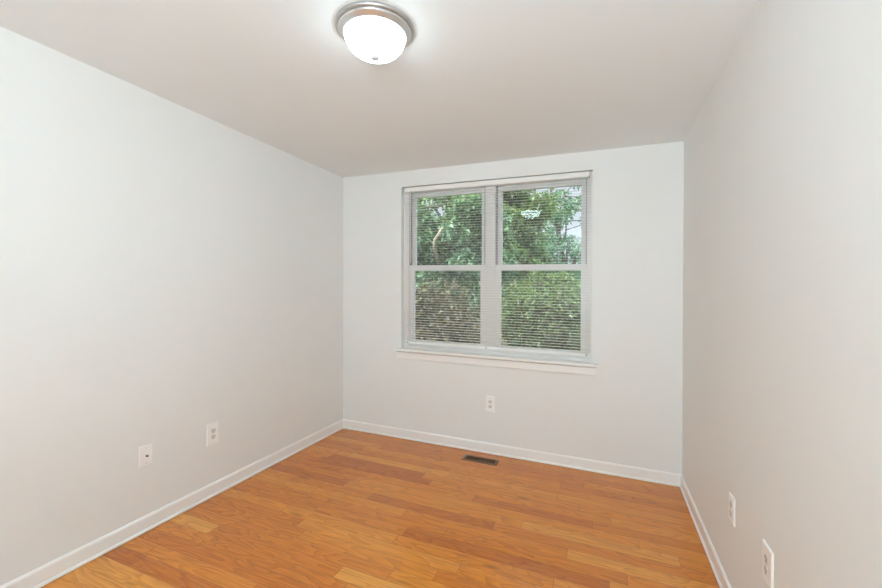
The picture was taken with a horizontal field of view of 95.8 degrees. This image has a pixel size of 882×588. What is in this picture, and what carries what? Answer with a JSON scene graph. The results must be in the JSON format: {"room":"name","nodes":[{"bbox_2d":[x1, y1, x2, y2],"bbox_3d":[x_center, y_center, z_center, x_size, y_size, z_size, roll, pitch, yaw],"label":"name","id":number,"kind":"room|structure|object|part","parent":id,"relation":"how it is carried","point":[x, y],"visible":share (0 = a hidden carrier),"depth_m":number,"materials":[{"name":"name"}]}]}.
{"room":"empty bedroom","nodes":[
{"label":"empty bedroom","id":0,"kind":"room"},
{"bbox_2d":[0,26,342,585],"bbox_3d":[-1.938,0.096,1.619,0.158,2.440,5.288,1,1,22],"label":"wall","id":1,"kind":"structure","parent":0,"point":[169,271],"depth_m":2.17,"materials":[{"name":"paint"}]},
{"bbox_2d":[139,443,152,467],"bbox_3d":[-1.630,0.895,2.207,0.018,0.116,0.072,1,1,22],"label":"cable plate","id":2,"kind":"object","parent":1,"relation":"attached to","point":[146,451],"visible":1,"depth_m":2.20,"materials":[{"name":"white plastic"}]},
{"bbox_2d":[0,419,342,587],"bbox_3d":[-1.886,1.272,1.575,0.020,0.085,4.998,1,1,22],"label":"baseboard","id":3,"kind":"structure","parent":1,"relation":"attached to","point":[39,577],"depth_m":2.23,"materials":[{"name":"white wood"}]},
{"bbox_2d":[207,421,218,446],"bbox_3d":[-1.481,0.907,2.589,0.010,0.140,0.084,1,1,22],"label":"wall outlet","id":4,"kind":"object","parent":1,"relation":"attached to","point":[213,428],"visible":1,"depth_m":2.59,"materials":[{"name":"white plastic"}]},
{"bbox_2d":[0,0,759,177],"bbox_3d":[-0.548,-1.155,1.051,3.114,0.120,5.288,1,1,22],"label":"ceiling","id":5,"kind":"structure","parent":0,"point":[476,81],"depth_m":1.94,"materials":[{"name":"paint"}]},
{"bbox_2d":[335,1,413,63],"bbox_3d":[-0.273,-1.032,1.647,0.320,0.130,0.320,1,1,22],"label":"ceiling light","id":6,"kind":"object","parent":5,"relation":"attached to","point":[376,32],"visible":1,"depth_m":1.56,"materials":[{"name":"glass"}]},
{"bbox_2d":[41,428,718,587],"bbox_3d":[-0.554,1.395,1.065,3.114,0.100,5.288,1,1,22],"label":"floor","id":7,"kind":"structure","parent":0,"point":[351,508],"depth_m":2.26,"materials":[{"name":"brown wood"}]},
{"bbox_2d":[461,454,498,465],"bbox_3d":[0.317,1.334,3.208,0.288,0.004,0.108,1,1,22],"label":"floor vent","id":8,"kind":"object","parent":7,"relation":"in","point":[466,457],"visible":1,"depth_m":3.20,"materials":[{"name":"brown metal"}]},
{"bbox_2d":[343,141,683,473],"bbox_3d":[0.408,0.115,3.430,2.910,2.440,0.170,1,1,22],"label":"wall","id":9,"kind":"structure","parent":0,"point":[629,413],"depth_m":3.11,"materials":[{"name":"paint"}]},
{"bbox_2d":[404,187,487,353],"bbox_3d":[0.045,-0.221,3.596,0.822,1.497,0.092,1,1,22],"label":"window","id":10,"kind":"structure","parent":9,"relation":"in","point":[409,268],"depth_m":3.63,"materials":[{"name":"white plastic"}]},
{"bbox_3d":[0.058,0.505,3.594,0.726,0.045,0.092,1,1,22],"label":"frame sill","id":11,"kind":"part","parent":10,"relation":"part of","materials":[{"name":"white plastic"}]},
{"bbox_3d":[0.051,0.112,3.572,0.737,0.741,0.030,1,1,22],"label":"sash","id":12,"kind":"part","parent":10,"relation":"part of","materials":[{"name":"white plastic"}]},
{"bbox_3d":[0.066,-0.571,3.602,0.736,0.716,0.030,1,1,22],"label":"sash","id":13,"kind":"part","parent":10,"relation":"part of","materials":[{"name":"clear glass"}]},
{"bbox_2d":[487,186,493,353],"bbox_3d":[0.438,-0.213,3.435,0.073,1.497,0.100,1,1,22],"label":"trim","id":14,"kind":"structure","parent":9,"relation":"attached to","point":[491,226],"depth_m":3.39,"materials":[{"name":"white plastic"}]},
{"bbox_2d":[486,396,494,412],"bbox_3d":[0.412,0.921,3.336,0.078,0.134,0.008,1,1,22],"label":"wall outlet","id":15,"kind":"object","parent":9,"relation":"attached to","point":[490,400],"visible":1,"depth_m":3.33,"materials":[{"name":"white plastic"}]},
{"bbox_2d":[393,347,597,375],"bbox_3d":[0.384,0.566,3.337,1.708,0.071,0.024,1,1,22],"label":"trim","id":16,"kind":"structure","parent":9,"relation":"attached to","point":[583,370],"depth_m":3.28,"materials":[{"name":"white wood"}]},
{"bbox_2d":[343,419,681,486],"bbox_3d":[0.370,1.290,3.349,2.873,0.085,0.018,1,1,22],"label":"baseboard","id":17,"kind":"structure","parent":9,"relation":"attached to","point":[655,476],"depth_m":3.22,"materials":[{"name":"white wood"}]},
{"bbox_2d":[493,172,592,361],"bbox_3d":[0.826,-0.205,3.280,0.809,1.497,0.092,1,1,22],"label":"window","id":18,"kind":"structure","parent":9,"relation":"in","point":[585,266],"depth_m":3.20,"materials":[{"name":"white plastic"}]},
{"bbox_2d":[405,171,590,356],"bbox_3d":[0.410,-0.241,3.353,1.610,1.415,0.060,1,1,22],"label":"window blind","id":19,"kind":"object","parent":18,"relation":"attached to","point":[579,175],"visible":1,"depth_m":3.31,"materials":[{"name":"plastic"}]},
{"bbox_3d":[0.413,0.455,3.366,1.568,0.022,0.024,1,1,22],"label":"rail","id":20,"kind":"part","parent":19,"relation":"part of","materials":[{"name":"plastic"}]},
{"bbox_3d":[1.125,-0.216,3.075,0.022,1.365,0.030,1,1,22],"label":"ladder cord","id":21,"kind":"part","parent":19,"relation":"part of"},
{"bbox_3d":[0.807,0.128,3.267,0.741,0.741,0.030,1,1,22],"label":"sash","id":22,"kind":"part","parent":18,"relation":"part of","materials":[{"name":"white plastic"}]},
{"bbox_3d":[0.814,0.521,3.288,0.730,0.045,0.092,1,1,22],"label":"frame sill","id":23,"kind":"part","parent":18,"relation":"part of","materials":[{"name":"white plastic"}]},
{"bbox_3d":[0.822,-0.555,3.297,0.740,0.716,0.030,1,1,22],"label":"sash","id":24,"kind":"part","parent":18,"relation":"part of","materials":[{"name":"clear glass"}]},
{"bbox_2d":[682,0,881,587],"bbox_3d":[0.836,0.154,0.498,0.158,2.440,5.288,1,1,22],"label":"wall","id":25,"kind":"structure","parent":0,"point":[782,389],"depth_m":1.21,"materials":[{"name":"paint"}]},
{"bbox_2d":[679,475,731,587],"bbox_3d":[0.760,1.328,0.506,0.019,0.085,4.998,1,1,22],"label":"baseboard","id":26,"kind":"structure","parent":25,"relation":"attached to","point":[722,580],"depth_m":2.13,"materials":[{"name":"white wood"}]},
{"bbox_2d":[729,492,734,526],"bbox_3d":[1.262,0.934,1.732,0.009,0.116,0.074,1,1,22],"label":"wall outlet","id":27,"kind":"object","parent":25,"relation":"attached to","point":[731,498],"visible":1,"depth_m":1.72,"materials":[{"name":"white plastic"}]},
{"bbox_2d":[762,539,773,587],"bbox_3d":[1.111,0.923,1.357,0.010,0.132,0.086,1,1,22],"label":"wall outlet","id":28,"kind":"object","parent":25,"relation":"attached to","point":[767,554],"visible":1,"depth_m":1.35,"materials":[{"name":"white plastic"}]},
{"bbox_2d":[764,565,767,576],"bbox_3d":[1.108,0.942,1.359,0.002,0.028,0.034,1,1,22],"label":"receptacle","id":29,"kind":"object","parent":28,"relation":"attached to","point":[765,566],"depth_m":1.36,"materials":[{"name":"plastic"}]},
{"bbox_2d":[764,553,767,564],"bbox_3d":[1.108,0.903,1.358,0.002,0.028,0.034,1,1,22],"label":"receptacle","id":30,"kind":"object","parent":28,"relation":"attached to","point":[765,554],"depth_m":1.36,"materials":[{"name":"plastic"}]},
{"label":"outside","id":31,"kind":"structure","parent":0,"visible":0},
{"bbox_2d":[415,316,579,350],"bbox_3d":[4.201,1.884,18.500,26.000,0.200,30.562,1,1,22],"label":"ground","id":32,"kind":"structure","parent":31,"point":[468,316],"depth_m":16.06,"materials":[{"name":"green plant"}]},
{"bbox_2d":[415,276,513,345],"bbox_3d":[0.016,0.806,5.817,2.091,2.108,1.243,1,1,22],"label":"shrub","id":33,"kind":"object","parent":32,"relation":"on","point":[440,296],"visible":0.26,"depth_m":5.60,"materials":[{"name":"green plant"}]},
{"bbox_2d":[417,195,512,328],"bbox_3d":[0.442,-2.148,18.089,7.507,7.756,3.621,1,1,16],"label":"tree","id":34,"kind":"object","parent":32,"relation":"on","point":[419,199],"visible":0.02,"depth_m":17.80,"materials":[{"name":"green plant"}]},
{"bbox_2d":[415,194,519,324],"bbox_3d":[0.321,-0.410,9.580,3.124,4.469,2.375,1,1,34],"label":"tree","id":35,"kind":"object","parent":32,"relation":"on","point":[433,256],"visible":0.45,"depth_m":9.11,"materials":[{"name":"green plant"}]},
{"bbox_2d":[501,270,580,350],"bbox_3d":[1.750,0.683,6.962,1.518,2.394,1.824,0,1,-44],"label":"shrub","id":36,"kind":"object","parent":32,"relation":"on","point":[568,302],"visible":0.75,"depth_m":6.61,"materials":[{"name":"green plant"}]},
{"bbox_2d":[534,241,580,296],"bbox_3d":[5.251,-0.938,20.722,7.673,5.871,3.970,1,1,22],"label":"tree","id":37,"kind":"object","parent":32,"relation":"on","point":[572,241],"visible":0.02,"depth_m":20.51,"materials":[{"name":"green plant"}]},
{"bbox_2d":[535,186,580,349],"bbox_3d":[4.078,-1.260,13.501,2.903,6.267,2.004,1,1,22],"label":"tree","id":38,"kind":"object","parent":32,"relation":"on","point":[557,240],"visible":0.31,"depth_m":13.13,"materials":[{"name":"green plant"}]},
{"bbox_3d":[5.876,1.880,10.900,9.200,0.030,2.200,1,1,22],"label":"gravel path","id":39,"kind":"object","parent":32,"relation":"on","visible":0},
{"bbox_2d":[466,190,573,316],"bbox_3d":[2.188,-0.912,11.503,2.981,5.529,2.315,1,1,38],"label":"tree","id":40,"kind":"object","parent":39,"relation":"on","point":[532,249],"visible":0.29,"depth_m":10.92,"materials":[{"name":"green plant"}]}
]}

